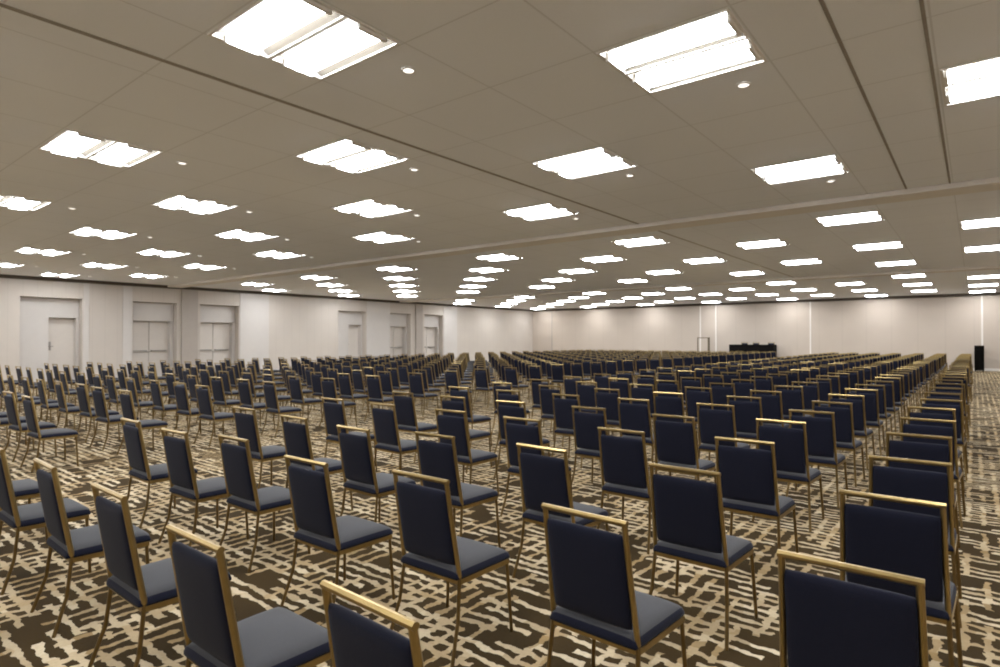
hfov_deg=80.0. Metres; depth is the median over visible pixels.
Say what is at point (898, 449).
banquet chair
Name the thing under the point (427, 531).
banquet chair
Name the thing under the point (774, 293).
ceiling light
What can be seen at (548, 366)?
banquet chair
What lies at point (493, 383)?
banquet chair
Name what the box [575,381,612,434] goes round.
banquet chair
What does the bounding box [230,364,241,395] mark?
banquet chair
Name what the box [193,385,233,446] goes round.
banquet chair
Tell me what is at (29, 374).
banquet chair
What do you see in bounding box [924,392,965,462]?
banquet chair
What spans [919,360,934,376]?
banquet chair
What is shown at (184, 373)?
banquet chair
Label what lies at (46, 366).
banquet chair
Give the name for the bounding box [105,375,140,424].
banquet chair
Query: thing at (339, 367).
banquet chair
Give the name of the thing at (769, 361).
banquet chair
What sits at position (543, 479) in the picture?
banquet chair
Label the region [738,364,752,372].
banquet chair
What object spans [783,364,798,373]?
banquet chair
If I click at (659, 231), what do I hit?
trim
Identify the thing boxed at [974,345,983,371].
loudspeaker
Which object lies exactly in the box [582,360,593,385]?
banquet chair
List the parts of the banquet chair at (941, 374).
backrest, frame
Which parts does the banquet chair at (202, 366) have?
backrest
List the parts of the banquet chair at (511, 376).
backrest, frame, seat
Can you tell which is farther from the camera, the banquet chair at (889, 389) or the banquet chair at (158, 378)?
the banquet chair at (158, 378)
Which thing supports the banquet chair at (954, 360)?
on the floor
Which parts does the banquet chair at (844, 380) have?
backrest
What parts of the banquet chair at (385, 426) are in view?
backrest, frame, seat, seat frame, leg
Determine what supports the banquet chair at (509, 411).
on the floor
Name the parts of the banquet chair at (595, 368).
backrest, frame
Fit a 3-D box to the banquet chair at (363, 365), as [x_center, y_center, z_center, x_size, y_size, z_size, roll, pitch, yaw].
[-4.107,1.369,19.051,0.509,0.933,0.504,0,-1,39]
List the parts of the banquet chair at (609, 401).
backrest, frame, seat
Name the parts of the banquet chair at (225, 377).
backrest, frame, seat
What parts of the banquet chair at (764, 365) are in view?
backrest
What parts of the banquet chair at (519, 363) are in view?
backrest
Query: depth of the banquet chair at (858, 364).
20.07 m
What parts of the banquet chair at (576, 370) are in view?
backrest, frame, seat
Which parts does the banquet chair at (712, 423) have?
seat frame, backrest, frame, seat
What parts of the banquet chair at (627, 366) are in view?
backrest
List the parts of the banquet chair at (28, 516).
leg, backrest, leg, frame, seat frame, seat, leg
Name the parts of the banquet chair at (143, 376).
backrest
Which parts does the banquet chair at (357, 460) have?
leg, backrest, frame, seat frame, leg, seat, leg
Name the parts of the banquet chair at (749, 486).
leg, backrest, frame, seat, seat frame, leg, leg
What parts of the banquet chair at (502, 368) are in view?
backrest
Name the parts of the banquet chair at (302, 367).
backrest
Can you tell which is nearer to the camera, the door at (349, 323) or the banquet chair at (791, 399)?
the banquet chair at (791, 399)
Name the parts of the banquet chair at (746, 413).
backrest, frame, seat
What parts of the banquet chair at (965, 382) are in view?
backrest, frame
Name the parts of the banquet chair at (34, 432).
leg, backrest, frame, leg, seat, seat frame, leg, leg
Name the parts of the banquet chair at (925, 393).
backrest, frame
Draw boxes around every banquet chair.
[0,367,20,393]
[0,373,23,411]
[0,412,17,441]
[0,416,34,448]
[0,448,91,594]
[2,391,56,461]
[5,365,30,390]
[7,375,42,419]
[12,479,48,542]
[15,366,36,395]
[20,395,78,472]
[21,376,57,422]
[26,367,52,398]
[30,458,150,637]
[36,378,74,428]
[37,368,65,398]
[44,363,54,394]
[45,369,75,405]
[51,364,74,395]
[54,381,94,433]
[58,371,89,411]
[63,365,88,396]
[72,366,90,399]
[74,383,119,442]
[75,372,109,414]
[86,362,98,388]
[86,367,105,402]
[88,482,231,666]
[89,386,138,450]
[92,374,118,400]
[97,363,117,380]
[101,368,128,405]
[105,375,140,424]
[107,363,129,393]
[116,369,145,406]
[117,389,167,454]
[119,364,144,396]
[120,418,198,528]
[126,361,147,388]
[126,377,162,417]
[131,370,150,408]
[133,365,149,398]
[136,362,147,380]
[147,366,166,400]
[147,372,169,414]
[148,380,188,434]
[149,362,165,388]
[158,428,248,546]
[160,360,177,382]
[163,363,178,391]
[164,367,192,403]
[164,373,197,418]
[165,524,330,666]
[172,382,215,436]
[173,361,179,377]
[177,364,183,382]
[182,368,201,390]
[184,361,199,377]
[186,375,220,422]
[190,365,200,384]
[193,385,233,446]
[199,362,216,378]
[199,369,228,407]
[207,360,215,373]
[207,366,231,389]
[209,377,245,426]
[214,363,236,383]
[215,434,310,572]
[217,371,238,412]
[219,360,226,373]
[225,367,237,398]
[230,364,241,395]
[232,406,285,488]
[234,361,242,377]
[235,379,274,429]
[241,372,264,412]
[242,368,262,402]
[246,364,262,392]
[247,362,262,385]
[252,361,262,375]
[261,374,295,418]
[261,381,301,437]
[262,365,286,398]
[263,369,290,405]
[264,360,283,381]
[265,362,283,386]
[278,415,352,512]
[280,363,302,386]
[280,455,394,605]
[282,366,307,397]
[285,370,314,409]
[287,376,322,422]
[297,361,304,389]
[301,364,310,396]
[304,367,320,399]
[309,360,316,373]
[309,372,339,413]
[313,362,321,374]
[319,365,329,397]
[319,378,356,426]
[320,580,423,666]
[321,397,376,470]
[325,360,333,370]
[327,368,353,393]
[333,363,342,375]
[336,425,415,548]
[337,373,369,418]
[342,361,350,368]
[342,366,366,399]
[350,370,379,410]
[351,360,362,373]
[352,364,364,382]
[362,362,375,378]
[362,367,374,402]
[364,375,392,420]
[370,360,378,371]
[370,402,416,475]
[374,364,385,378]
[377,371,406,409]
[382,363,402,385]
[386,368,409,403]
[389,361,397,370]
[390,391,436,462]
[390,469,512,666]
[397,365,409,396]
[402,363,412,374]
[408,372,438,416]
[409,361,418,374]
[413,369,440,407]
[414,360,422,371]
[415,431,500,547]
[420,366,445,401]
[424,364,444,392]
[428,362,444,392]
[430,361,444,388]
[435,409,498,496]
[440,395,491,473]
[444,370,472,409]
[445,367,471,403]
[448,365,470,394]
[448,386,491,448]
[451,363,472,389]
[453,361,472,377]
[454,360,471,381]
[473,364,494,393]
[473,369,492,407]
[474,362,494,390]
[476,366,500,401]
[491,382,529,435]
[493,400,549,478]
[494,389,537,452]
[498,363,508,380]
[500,365,522,394]
[500,416,572,525]
[504,367,529,402]
[512,443,608,577]
[518,360,526,384]
[520,362,531,389]
[524,363,545,393]
[527,365,551,398]
[530,379,551,432]
[538,385,563,446]
[541,361,559,385]
[541,503,686,666]
[545,362,565,389]
[551,364,564,389]
[551,393,599,468]
[557,360,568,384]
[561,361,573,389]
[563,376,581,399]
[570,363,590,384]
[571,406,608,499]
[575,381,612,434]
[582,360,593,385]
[590,362,605,384]
[593,373,610,392]
[594,388,622,435]
[596,427,650,553]
[605,361,617,380]
[607,378,630,426]
[616,371,633,387]
[617,398,653,462]
[622,360,638,385]
[629,384,653,418]
[636,375,656,395]
[639,369,655,380]
[648,463,757,650]
[651,392,697,459]
[651,414,715,507]
[656,380,685,411]
[657,367,680,390]
[657,373,685,412]
[675,366,690,383]
[678,370,703,405]
[680,377,702,405]
[684,387,712,425]
[691,365,705,373]
[695,369,711,390]
[695,403,749,479]
[703,374,723,391]
[705,363,719,371]
[709,382,735,409]
[712,367,727,377]
[715,436,798,552]
[717,362,730,369]
[720,372,740,386]
[726,365,741,374]
[727,395,762,439]
[729,361,741,367]
[731,379,755,401]
[736,370,754,382]
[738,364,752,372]
[739,360,751,366]
[749,359,761,364]
[749,363,762,370]
[749,390,788,448]
[750,376,773,394]
[751,368,768,379]
[752,418,824,531]
[760,362,773,368]
[762,367,778,376]
[766,373,788,390]
[769,361,782,367]
[772,365,788,373]
[774,385,811,420]
[777,549,928,666]
[778,360,790,365]
[779,371,798,389]
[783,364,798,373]
[786,409,848,508]
[791,369,810,385]
[792,381,819,414]
[793,363,807,371]
[801,362,814,369]
[802,368,819,381]
[806,378,831,406]
[808,361,820,367]
[811,366,828,378]
[811,401,864,486]
[816,360,828,364]
[816,375,842,398]
[819,365,835,375]
[827,373,849,398]
[828,363,843,375]
[828,394,875,469]
[834,362,848,372]
[837,371,858,392]
[839,489,962,666]
[841,361,855,370]
[842,388,884,455]
[845,369,864,387]
[847,360,860,368]
[853,367,871,387]
[855,384,892,439]
[860,366,877,383]
[864,364,881,379]
[866,380,900,432]
[869,455,961,627]
[871,363,887,376]
[875,362,890,374]
[875,377,905,423]
[878,361,893,374]
[880,374,907,421]
[884,360,898,371]
[886,372,912,411]
[886,432,960,563]
[891,370,917,410]
[897,368,920,406]
[900,367,923,401]
[900,417,965,527]
[905,365,927,396]
[907,406,964,500]
[908,364,927,396]
[913,363,932,390]
[914,362,932,389]
[917,361,933,385]
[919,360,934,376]
[920,398,968,480]
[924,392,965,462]
[929,387,966,446]
[934,379,965,429]
[934,383,968,441]
[941,374,967,413]
[941,376,970,425]
[944,371,969,405]
[945,369,966,374]
[946,368,965,371]
[949,365,969,398]
[950,366,972,401]
[954,360,971,386]
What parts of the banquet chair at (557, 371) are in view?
backrest, frame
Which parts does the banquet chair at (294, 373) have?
backrest, frame, seat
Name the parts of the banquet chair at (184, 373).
backrest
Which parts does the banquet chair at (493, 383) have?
backrest, frame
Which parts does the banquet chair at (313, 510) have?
leg, backrest, frame, leg, seat, seat frame, leg, leg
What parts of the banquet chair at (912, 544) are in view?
backrest, frame, seat, seat frame, leg, leg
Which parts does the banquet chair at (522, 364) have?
backrest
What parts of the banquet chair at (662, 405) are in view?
frame, backrest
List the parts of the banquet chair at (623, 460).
leg, leg, backrest, frame, seat frame, seat, leg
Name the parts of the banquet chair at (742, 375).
backrest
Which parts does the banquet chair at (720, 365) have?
backrest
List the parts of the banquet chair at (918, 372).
backrest, frame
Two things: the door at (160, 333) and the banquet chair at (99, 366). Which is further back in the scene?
the door at (160, 333)
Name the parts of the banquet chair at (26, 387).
backrest, frame, seat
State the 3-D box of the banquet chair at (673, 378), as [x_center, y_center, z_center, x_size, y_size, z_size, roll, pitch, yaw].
[3.688,1.306,12.858,0.509,0.933,0.504,0,-1,39]
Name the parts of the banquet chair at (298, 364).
backrest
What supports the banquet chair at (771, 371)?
on the floor
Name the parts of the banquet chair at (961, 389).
backrest, frame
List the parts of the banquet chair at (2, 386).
backrest, frame, seat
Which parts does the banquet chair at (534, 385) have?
backrest, frame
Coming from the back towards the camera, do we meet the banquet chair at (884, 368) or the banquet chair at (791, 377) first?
the banquet chair at (884, 368)
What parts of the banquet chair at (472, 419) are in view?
backrest, frame, seat, seat frame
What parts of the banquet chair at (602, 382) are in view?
frame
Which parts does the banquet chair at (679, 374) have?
backrest, frame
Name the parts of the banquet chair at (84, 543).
leg, backrest, frame, leg, seat, seat frame, leg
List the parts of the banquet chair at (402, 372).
backrest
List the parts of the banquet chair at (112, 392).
backrest, frame, seat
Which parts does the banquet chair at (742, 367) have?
backrest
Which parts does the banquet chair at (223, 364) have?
backrest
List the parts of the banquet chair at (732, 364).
backrest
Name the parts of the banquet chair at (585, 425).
leg, seat, seat frame, frame, backrest, leg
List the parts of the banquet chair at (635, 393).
frame, backrest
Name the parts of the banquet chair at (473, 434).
backrest, frame, seat, seat frame, leg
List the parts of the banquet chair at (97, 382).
frame, backrest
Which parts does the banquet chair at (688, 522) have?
leg, leg, backrest, frame, seat, seat frame, leg, leg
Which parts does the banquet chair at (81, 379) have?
backrest, frame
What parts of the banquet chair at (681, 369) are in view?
backrest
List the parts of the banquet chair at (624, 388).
frame, backrest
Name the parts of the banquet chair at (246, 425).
backrest, frame, leg, seat frame, seat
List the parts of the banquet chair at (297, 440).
backrest, frame, seat, seat frame, leg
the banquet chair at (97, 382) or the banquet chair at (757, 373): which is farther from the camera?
the banquet chair at (757, 373)
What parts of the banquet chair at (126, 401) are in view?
leg, backrest, frame, seat, leg, seat frame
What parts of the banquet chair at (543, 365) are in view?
backrest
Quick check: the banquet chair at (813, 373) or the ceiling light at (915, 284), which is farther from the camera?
the ceiling light at (915, 284)
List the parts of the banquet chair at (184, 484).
leg, backrest, frame, leg, seat, seat frame, leg, leg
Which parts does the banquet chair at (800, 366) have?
backrest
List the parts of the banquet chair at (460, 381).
frame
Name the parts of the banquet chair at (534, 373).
frame, backrest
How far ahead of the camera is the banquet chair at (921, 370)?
16.26 m
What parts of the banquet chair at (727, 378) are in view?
backrest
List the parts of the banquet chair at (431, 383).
backrest, frame, seat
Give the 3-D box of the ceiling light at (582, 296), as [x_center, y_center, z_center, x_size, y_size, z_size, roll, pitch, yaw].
[4.625,-2.140,34.467,1.100,0.173,1.060,0,-1,39]
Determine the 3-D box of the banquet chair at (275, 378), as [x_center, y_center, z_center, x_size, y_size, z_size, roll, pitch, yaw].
[-6.985,1.364,18.530,0.509,0.933,0.504,-1,-1,41]
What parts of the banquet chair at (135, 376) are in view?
backrest, frame, seat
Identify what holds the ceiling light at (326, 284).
attached to the ceiling
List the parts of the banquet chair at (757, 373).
backrest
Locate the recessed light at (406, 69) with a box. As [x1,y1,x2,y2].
[401,66,415,73]
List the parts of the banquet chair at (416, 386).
backrest, frame, seat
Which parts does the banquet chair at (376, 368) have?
backrest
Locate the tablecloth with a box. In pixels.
[729,344,776,356]
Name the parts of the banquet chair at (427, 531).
leg, backrest, frame, leg, seat, leg, seat frame, leg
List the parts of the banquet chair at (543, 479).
leg, backrest, frame, seat, seat frame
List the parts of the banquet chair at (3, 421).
seat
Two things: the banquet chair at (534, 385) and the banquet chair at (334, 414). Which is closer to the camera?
the banquet chair at (334, 414)
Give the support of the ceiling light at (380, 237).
attached to the ceiling
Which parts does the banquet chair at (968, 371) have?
backrest, frame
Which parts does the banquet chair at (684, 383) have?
backrest, frame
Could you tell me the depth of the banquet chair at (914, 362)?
18.87 m
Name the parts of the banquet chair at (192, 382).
backrest, frame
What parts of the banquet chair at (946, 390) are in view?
backrest, frame, leg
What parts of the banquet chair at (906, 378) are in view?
backrest, frame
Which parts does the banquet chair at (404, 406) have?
backrest, frame, seat, seat frame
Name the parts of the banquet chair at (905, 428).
backrest, frame, seat, leg, leg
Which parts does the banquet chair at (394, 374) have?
frame, backrest, seat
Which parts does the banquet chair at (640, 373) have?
backrest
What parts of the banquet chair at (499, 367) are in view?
backrest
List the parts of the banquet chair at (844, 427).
backrest, frame, seat, seat frame, leg, leg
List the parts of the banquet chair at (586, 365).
backrest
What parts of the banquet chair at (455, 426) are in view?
backrest, frame, leg, seat, seat frame, leg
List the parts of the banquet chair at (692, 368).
backrest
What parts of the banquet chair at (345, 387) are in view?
backrest, frame, seat, seat frame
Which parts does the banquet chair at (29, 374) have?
backrest, frame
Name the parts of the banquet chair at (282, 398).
backrest, seat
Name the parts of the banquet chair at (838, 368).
backrest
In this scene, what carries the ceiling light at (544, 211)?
attached to the ceiling
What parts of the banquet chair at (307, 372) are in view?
backrest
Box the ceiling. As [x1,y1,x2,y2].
[0,0,999,309]
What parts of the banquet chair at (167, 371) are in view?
backrest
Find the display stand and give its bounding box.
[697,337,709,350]
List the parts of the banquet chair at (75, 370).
backrest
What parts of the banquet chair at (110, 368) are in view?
backrest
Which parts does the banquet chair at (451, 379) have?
backrest, frame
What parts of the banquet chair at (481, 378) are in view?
backrest, frame, seat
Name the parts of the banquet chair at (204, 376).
backrest, frame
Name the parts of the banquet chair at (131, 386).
backrest, frame, seat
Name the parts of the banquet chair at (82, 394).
backrest, frame, leg, seat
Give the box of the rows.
[195,349,972,384]
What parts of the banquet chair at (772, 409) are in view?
backrest, frame, seat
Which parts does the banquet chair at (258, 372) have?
backrest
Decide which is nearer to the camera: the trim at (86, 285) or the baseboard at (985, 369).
the trim at (86, 285)
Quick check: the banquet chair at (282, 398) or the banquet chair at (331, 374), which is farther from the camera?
the banquet chair at (331, 374)
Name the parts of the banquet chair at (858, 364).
backrest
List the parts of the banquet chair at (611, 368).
backrest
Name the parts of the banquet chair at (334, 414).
backrest, frame, seat, seat frame, leg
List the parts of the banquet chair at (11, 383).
backrest, frame, seat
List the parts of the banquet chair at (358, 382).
backrest, frame, seat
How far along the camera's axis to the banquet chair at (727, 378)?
12.94 m
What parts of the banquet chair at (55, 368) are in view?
backrest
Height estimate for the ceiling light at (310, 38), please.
0.173 m
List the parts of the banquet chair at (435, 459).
backrest, frame, leg, leg, seat, seat frame, leg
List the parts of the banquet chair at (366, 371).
backrest, frame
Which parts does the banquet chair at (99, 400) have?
leg, backrest, frame, leg, seat, seat frame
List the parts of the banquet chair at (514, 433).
leg, frame, backrest, seat, seat frame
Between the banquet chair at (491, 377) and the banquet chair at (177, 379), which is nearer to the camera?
the banquet chair at (177, 379)
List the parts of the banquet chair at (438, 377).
backrest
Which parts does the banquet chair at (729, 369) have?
backrest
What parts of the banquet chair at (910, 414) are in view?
backrest, frame, leg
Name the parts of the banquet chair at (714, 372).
backrest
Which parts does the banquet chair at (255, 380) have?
backrest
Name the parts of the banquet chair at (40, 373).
backrest, frame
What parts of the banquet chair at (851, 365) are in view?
backrest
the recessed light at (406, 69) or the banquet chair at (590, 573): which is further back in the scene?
the recessed light at (406, 69)
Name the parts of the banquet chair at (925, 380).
frame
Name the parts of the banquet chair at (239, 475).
leg, backrest, frame, leg, seat, seat frame, leg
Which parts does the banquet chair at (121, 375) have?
backrest, frame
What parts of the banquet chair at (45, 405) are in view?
backrest, frame, seat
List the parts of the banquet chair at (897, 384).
backrest, frame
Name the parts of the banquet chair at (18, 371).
backrest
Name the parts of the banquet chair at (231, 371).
backrest, frame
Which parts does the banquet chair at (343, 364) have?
backrest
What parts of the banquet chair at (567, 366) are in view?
backrest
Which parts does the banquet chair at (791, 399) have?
backrest, seat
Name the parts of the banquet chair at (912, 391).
backrest, frame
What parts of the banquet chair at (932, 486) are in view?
backrest, frame, seat, seat frame, leg, leg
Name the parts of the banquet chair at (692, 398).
backrest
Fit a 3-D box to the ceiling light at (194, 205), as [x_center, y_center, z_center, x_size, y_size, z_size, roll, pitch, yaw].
[-5.526,-2.380,10.794,1.100,0.173,1.060,0,-1,39]
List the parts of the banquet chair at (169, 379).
backrest, frame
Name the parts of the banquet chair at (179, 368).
backrest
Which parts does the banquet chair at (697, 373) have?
backrest, frame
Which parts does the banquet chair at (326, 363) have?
backrest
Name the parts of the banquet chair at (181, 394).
backrest, frame, seat frame, seat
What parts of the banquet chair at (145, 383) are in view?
frame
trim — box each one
[0,3,638,223]
[0,274,532,310]
[83,283,88,376]
[122,286,131,374]
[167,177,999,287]
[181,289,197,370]
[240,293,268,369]
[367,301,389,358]
[399,265,999,302]
[415,304,422,354]
[444,306,456,360]
[532,292,999,311]
[551,311,551,350]
[659,231,791,276]
[700,306,700,351]
[715,305,716,350]
[809,302,810,353]
[819,0,906,188]
[919,0,950,183]
[981,296,982,345]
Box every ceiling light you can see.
[0,194,52,210]
[0,262,25,267]
[14,247,70,255]
[38,129,162,166]
[38,272,79,276]
[68,227,137,238]
[80,262,126,268]
[127,273,166,277]
[135,249,191,256]
[151,195,238,213]
[181,264,225,269]
[207,0,400,79]
[214,229,278,240]
[242,282,273,285]
[252,251,304,258]
[262,289,289,291]
[294,138,409,173]
[299,275,337,279]
[315,283,345,286]
[326,289,354,291]
[331,199,413,217]
[337,294,363,296]
[352,232,415,242]
[374,266,416,271]
[383,276,419,280]
[387,284,419,287]
[393,290,420,292]
[397,295,417,296]
[455,290,481,292]
[460,285,490,287]
[464,277,498,281]
[468,267,508,272]
[474,254,522,260]
[501,203,579,220]
[514,296,536,297]
[528,285,557,288]
[530,146,637,178]
[542,278,573,281]
[559,268,598,273]
[567,296,592,298]
[580,255,627,262]
[583,292,608,294]
[596,8,767,93]
[611,237,670,246]
[616,279,649,282]
[623,297,642,298]
[640,292,666,294]
[645,270,683,274]
[664,287,693,289]
[674,297,696,299]
[681,257,727,263]
[699,293,723,295]
[725,298,748,299]
[729,271,767,275]
[729,288,756,290]
[734,239,790,248]
[750,154,849,184]
[754,293,779,295]
[766,281,796,284]
[776,298,797,299]
[779,259,824,265]
[790,288,817,290]
[810,294,834,295]
[814,211,884,226]
[834,282,865,285]
[851,241,904,250]
[851,289,878,291]
[864,294,888,296]
[874,260,917,266]
[891,274,926,278]
[902,283,933,285]
[911,289,937,291]
[940,56,999,105]
[959,217,999,229]
[963,245,999,252]
[966,275,999,278]
[967,283,999,286]
[968,290,996,292]
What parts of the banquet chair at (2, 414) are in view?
seat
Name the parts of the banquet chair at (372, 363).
backrest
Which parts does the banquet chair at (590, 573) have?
leg, backrest, frame, leg, seat, seat frame, leg, leg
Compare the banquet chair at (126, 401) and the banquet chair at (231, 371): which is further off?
the banquet chair at (231, 371)
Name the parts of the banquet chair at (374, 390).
backrest, frame, seat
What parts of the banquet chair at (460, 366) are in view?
backrest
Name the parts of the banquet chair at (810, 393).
backrest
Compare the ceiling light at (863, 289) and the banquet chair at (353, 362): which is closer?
the banquet chair at (353, 362)
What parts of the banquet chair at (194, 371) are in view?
backrest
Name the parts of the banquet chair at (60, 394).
backrest, frame, seat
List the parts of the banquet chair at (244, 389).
backrest, frame, seat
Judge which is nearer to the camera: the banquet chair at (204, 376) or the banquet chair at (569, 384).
the banquet chair at (569, 384)
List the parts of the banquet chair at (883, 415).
backrest, frame, seat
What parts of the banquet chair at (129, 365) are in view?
backrest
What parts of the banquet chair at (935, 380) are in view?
frame, backrest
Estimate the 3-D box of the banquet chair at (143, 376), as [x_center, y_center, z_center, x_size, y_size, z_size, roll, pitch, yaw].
[-11.348,1.370,19.155,0.509,0.933,0.504,0,-1,39]
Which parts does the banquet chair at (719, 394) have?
frame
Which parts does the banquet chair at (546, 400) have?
seat, frame, backrest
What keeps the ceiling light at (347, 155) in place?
attached to the ceiling
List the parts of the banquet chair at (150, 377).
backrest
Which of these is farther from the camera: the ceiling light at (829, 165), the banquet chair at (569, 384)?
the banquet chair at (569, 384)
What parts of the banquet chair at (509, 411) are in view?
leg, backrest, frame, seat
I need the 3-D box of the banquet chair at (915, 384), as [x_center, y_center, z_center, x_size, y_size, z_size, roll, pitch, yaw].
[10.138,1.326,14.803,0.509,0.933,0.504,0,-1,39]
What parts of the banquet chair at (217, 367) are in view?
backrest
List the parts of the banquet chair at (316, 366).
backrest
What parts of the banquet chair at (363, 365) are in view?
backrest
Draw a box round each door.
[19,297,78,378]
[133,302,172,373]
[200,305,234,367]
[338,311,361,360]
[390,313,406,357]
[424,315,438,357]
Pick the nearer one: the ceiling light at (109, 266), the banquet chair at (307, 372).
the banquet chair at (307, 372)
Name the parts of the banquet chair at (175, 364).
backrest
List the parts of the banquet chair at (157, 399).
backrest, frame, seat, seat frame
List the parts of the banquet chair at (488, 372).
backrest, frame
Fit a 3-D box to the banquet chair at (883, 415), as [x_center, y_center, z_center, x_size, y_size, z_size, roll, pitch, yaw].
[5.993,1.274,9.583,0.509,0.933,0.504,0,-1,40]
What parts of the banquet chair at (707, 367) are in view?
backrest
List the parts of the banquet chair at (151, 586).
leg, backrest, frame, leg, seat, seat frame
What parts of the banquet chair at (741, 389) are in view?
frame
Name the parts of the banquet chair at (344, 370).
backrest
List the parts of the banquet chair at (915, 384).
backrest, frame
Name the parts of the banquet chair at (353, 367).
backrest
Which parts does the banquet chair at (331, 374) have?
backrest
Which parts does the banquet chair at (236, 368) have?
backrest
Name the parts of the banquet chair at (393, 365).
backrest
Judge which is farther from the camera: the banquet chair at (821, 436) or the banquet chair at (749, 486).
the banquet chair at (821, 436)
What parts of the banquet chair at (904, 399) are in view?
backrest, frame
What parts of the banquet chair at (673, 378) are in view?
backrest, frame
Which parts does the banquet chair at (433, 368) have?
backrest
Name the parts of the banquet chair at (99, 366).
backrest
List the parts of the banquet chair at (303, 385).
backrest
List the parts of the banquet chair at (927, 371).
backrest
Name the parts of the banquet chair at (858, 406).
backrest, frame, seat, seat frame, leg, leg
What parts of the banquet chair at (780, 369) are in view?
backrest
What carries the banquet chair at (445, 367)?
on the floor
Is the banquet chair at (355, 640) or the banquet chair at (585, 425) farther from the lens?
the banquet chair at (585, 425)
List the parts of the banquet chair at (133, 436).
leg, backrest, frame, leg, seat, seat frame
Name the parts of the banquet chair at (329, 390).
backrest, frame, seat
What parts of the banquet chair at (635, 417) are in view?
frame, backrest, seat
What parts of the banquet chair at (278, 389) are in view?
seat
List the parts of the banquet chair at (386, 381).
backrest, frame, seat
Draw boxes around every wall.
[0,278,532,379]
[533,295,999,368]
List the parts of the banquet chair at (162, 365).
backrest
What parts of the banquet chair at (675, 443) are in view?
backrest, frame, seat, seat frame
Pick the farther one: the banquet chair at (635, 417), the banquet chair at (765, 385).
the banquet chair at (765, 385)
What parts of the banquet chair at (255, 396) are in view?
backrest, frame, seat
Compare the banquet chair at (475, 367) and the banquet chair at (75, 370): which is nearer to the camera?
the banquet chair at (75, 370)
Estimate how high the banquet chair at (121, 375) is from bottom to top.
0.933 m
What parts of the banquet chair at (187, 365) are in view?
backrest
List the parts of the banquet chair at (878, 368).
backrest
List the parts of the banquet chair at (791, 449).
backrest, frame, seat, seat frame, leg, leg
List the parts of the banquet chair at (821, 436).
leg, backrest, frame, seat, seat frame, leg, leg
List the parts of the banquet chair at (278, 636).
leg, backrest, frame, seat, seat frame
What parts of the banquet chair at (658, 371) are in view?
backrest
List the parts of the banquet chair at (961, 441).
backrest, frame, seat, leg, leg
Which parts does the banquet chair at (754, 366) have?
backrest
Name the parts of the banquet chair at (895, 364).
backrest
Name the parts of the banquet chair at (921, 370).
frame, backrest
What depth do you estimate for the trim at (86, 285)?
24.39 m
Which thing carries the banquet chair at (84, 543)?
on the floor
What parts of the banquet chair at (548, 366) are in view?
backrest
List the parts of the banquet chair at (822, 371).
backrest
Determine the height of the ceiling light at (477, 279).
0.173 m
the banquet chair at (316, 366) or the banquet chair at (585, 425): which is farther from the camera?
the banquet chair at (316, 366)
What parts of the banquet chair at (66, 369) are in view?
backrest, frame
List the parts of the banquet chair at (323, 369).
backrest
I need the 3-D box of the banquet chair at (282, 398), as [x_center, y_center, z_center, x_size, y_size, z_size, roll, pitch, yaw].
[-4.593,1.301,12.341,0.509,0.933,0.504,-1,-1,41]
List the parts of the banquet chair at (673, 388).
backrest, frame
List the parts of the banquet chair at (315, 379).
backrest, frame, seat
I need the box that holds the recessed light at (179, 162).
[177,161,187,164]
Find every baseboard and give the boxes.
[16,360,488,381]
[948,367,999,370]
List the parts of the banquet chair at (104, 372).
backrest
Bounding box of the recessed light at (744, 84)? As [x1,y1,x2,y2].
[736,81,750,87]
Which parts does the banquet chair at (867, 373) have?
backrest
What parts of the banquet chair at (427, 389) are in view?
frame, backrest, seat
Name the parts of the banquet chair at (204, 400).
leg, backrest, frame, leg, seat, seat frame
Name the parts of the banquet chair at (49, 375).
backrest, frame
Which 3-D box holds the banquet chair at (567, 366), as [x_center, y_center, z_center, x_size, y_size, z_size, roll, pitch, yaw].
[2.354,1.374,19.550,0.509,0.933,0.504,0,-1,36]
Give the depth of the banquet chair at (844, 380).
12.59 m
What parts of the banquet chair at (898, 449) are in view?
backrest, frame, leg, leg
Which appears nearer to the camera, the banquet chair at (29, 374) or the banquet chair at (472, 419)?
the banquet chair at (472, 419)
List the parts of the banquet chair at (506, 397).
frame, backrest, seat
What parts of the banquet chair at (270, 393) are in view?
backrest, frame, leg, seat, seat frame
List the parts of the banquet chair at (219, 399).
backrest, frame, seat, seat frame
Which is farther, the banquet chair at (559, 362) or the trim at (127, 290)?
the trim at (127, 290)
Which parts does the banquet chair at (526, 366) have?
backrest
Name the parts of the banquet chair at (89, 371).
backrest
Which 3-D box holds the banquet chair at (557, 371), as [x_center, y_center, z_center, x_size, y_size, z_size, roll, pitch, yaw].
[1.776,1.351,17.250,0.509,0.933,0.504,0,-1,36]
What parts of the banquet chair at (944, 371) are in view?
backrest, frame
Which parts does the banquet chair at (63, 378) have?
backrest, frame, seat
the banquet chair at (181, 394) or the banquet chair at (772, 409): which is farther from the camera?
the banquet chair at (181, 394)
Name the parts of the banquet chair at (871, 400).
backrest, frame, seat, leg, leg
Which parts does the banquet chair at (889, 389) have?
backrest, frame, seat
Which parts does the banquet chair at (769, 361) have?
backrest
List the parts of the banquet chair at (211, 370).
backrest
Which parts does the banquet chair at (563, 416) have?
leg, seat, seat frame, backrest, frame, leg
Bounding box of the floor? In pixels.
[0,361,999,666]
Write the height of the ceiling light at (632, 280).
0.173 m
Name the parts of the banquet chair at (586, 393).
backrest, frame, seat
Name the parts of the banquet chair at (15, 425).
leg, backrest, frame, leg, seat, seat frame, leg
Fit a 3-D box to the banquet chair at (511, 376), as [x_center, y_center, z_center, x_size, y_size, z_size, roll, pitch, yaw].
[0.420,1.333,15.457,0.509,0.933,0.504,0,-1,40]
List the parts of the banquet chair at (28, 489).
seat, seat frame, leg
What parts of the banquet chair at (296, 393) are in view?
backrest, frame, seat, seat frame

